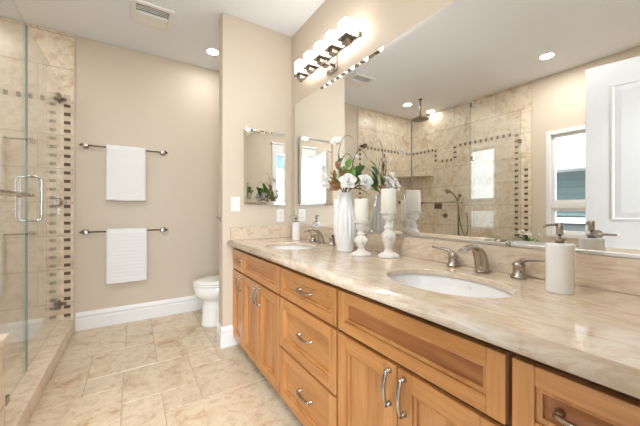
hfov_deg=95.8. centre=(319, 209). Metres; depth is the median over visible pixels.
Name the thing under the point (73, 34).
trim
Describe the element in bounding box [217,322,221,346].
baseboard
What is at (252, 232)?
backsplash
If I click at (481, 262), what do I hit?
faucet
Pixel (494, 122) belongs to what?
vanity mirror
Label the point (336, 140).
stem
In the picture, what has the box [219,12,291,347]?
wall
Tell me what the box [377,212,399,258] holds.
candle holder
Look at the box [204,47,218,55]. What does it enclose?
recessed light
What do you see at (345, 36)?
vanity light
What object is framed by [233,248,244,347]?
vanity cabinet
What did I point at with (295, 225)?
bottle
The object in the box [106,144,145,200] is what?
bath towel
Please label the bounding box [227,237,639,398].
countertop
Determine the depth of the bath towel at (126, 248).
2.82 m
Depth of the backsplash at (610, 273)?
1.10 m
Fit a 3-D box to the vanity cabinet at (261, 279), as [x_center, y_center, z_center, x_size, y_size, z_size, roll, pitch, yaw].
[-0.202,0.697,2.041,0.562,0.847,0.647,0,0,-33]
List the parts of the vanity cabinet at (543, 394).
handle, panel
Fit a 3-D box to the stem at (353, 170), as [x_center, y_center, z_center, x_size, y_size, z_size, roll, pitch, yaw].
[0.200,-0.190,1.792,0.197,0.336,0.130,0,0,16]
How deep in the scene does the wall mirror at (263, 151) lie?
2.52 m
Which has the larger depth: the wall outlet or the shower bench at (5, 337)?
the wall outlet
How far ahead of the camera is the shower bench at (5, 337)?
1.23 m
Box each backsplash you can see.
[230,225,291,239]
[300,226,639,295]
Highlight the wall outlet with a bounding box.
[277,209,283,221]
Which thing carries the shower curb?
on the floor
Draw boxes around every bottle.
[292,222,299,239]
[545,242,574,294]
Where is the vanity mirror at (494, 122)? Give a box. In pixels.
[295,0,639,258]
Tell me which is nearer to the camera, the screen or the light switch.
the screen
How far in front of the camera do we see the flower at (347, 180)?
1.66 m
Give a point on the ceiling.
(195, 26)
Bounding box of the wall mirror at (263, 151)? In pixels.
[243,128,284,204]
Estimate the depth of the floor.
1.89 m
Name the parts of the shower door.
door glass, handle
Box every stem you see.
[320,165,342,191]
[328,135,352,191]
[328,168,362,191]
[330,172,349,188]
[339,150,366,191]
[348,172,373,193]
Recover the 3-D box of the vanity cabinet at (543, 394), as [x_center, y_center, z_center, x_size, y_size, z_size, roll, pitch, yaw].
[0.695,0.697,0.649,0.562,0.847,0.277,0,0,-33]
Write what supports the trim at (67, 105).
attached to the wall at (124, 96)
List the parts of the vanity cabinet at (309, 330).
handle, handle, handle, panel, panel, panel, drawer, drawer, drawer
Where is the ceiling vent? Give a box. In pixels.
[131,0,174,31]
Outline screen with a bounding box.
[0,24,35,405]
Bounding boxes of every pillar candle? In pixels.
[354,197,367,220]
[381,187,395,210]
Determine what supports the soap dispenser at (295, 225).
on the countertop
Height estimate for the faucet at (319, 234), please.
0.117 m
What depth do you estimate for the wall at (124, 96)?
2.77 m
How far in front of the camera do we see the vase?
1.71 m
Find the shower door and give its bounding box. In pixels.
[16,25,66,367]
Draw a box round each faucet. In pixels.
[304,228,335,244]
[432,244,544,278]
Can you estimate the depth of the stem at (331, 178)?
1.79 m
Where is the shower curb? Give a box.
[5,320,73,425]
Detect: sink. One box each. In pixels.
[269,245,312,249]
[389,274,512,297]
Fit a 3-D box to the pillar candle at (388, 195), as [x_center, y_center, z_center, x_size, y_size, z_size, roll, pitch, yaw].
[0.364,-0.057,1.537,0.078,0.128,0.078,0,0,-33]
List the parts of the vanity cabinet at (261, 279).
door, panel, handle, handle, panel, panel, door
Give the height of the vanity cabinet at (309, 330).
0.847 m
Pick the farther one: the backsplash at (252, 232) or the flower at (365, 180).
the backsplash at (252, 232)
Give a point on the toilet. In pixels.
(206, 289)
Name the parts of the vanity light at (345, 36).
lamp shade, lamp shade, lamp shade, arm, wall plate, lamp shade, lamp shade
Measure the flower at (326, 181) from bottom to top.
0.249 m
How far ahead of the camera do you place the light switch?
2.41 m
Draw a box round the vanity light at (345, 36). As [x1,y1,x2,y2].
[293,17,361,82]
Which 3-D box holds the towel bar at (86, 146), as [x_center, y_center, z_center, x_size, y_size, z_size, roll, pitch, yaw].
[-1.914,-0.600,2.859,0.724,0.044,0.081,0,0,-33]
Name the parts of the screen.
glass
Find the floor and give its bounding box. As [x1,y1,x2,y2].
[5,309,302,425]
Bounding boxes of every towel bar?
[79,142,167,155]
[79,227,167,233]
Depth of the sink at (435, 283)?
1.17 m
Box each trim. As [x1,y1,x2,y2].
[0,89,53,101]
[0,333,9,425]
[64,94,70,319]
[73,34,74,330]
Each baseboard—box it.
[75,295,202,330]
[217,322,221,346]
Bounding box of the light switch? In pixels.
[231,197,239,210]
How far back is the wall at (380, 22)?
1.97 m
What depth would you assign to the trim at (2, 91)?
2.50 m
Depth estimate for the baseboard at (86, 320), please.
2.92 m
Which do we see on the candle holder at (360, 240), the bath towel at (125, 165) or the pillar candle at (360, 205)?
the pillar candle at (360, 205)
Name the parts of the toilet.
seat, lid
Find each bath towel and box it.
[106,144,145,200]
[106,228,146,283]
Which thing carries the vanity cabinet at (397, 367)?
on the floor
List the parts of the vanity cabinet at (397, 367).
panel, door, handle, handle, panel, panel, door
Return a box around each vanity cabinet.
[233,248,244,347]
[243,252,281,393]
[280,266,340,425]
[338,288,513,425]
[512,352,639,425]
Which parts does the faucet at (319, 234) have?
handle, spout, handle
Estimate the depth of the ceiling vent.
2.38 m
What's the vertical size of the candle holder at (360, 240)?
0.189 m
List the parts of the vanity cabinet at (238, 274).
drawer, panel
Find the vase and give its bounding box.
[333,192,356,251]
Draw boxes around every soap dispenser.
[290,215,299,239]
[542,223,574,294]
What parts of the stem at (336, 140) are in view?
stem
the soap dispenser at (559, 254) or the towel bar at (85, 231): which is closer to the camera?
the soap dispenser at (559, 254)
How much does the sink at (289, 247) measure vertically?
0.138 m
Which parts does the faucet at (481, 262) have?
lever, handle, spout, handle, lever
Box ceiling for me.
[0,0,324,70]
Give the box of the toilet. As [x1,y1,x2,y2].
[192,275,218,327]
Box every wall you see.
[0,16,218,342]
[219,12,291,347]
[292,0,453,221]
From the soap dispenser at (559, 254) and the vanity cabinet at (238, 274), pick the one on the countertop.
the soap dispenser at (559, 254)
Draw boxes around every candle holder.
[351,221,370,256]
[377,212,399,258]

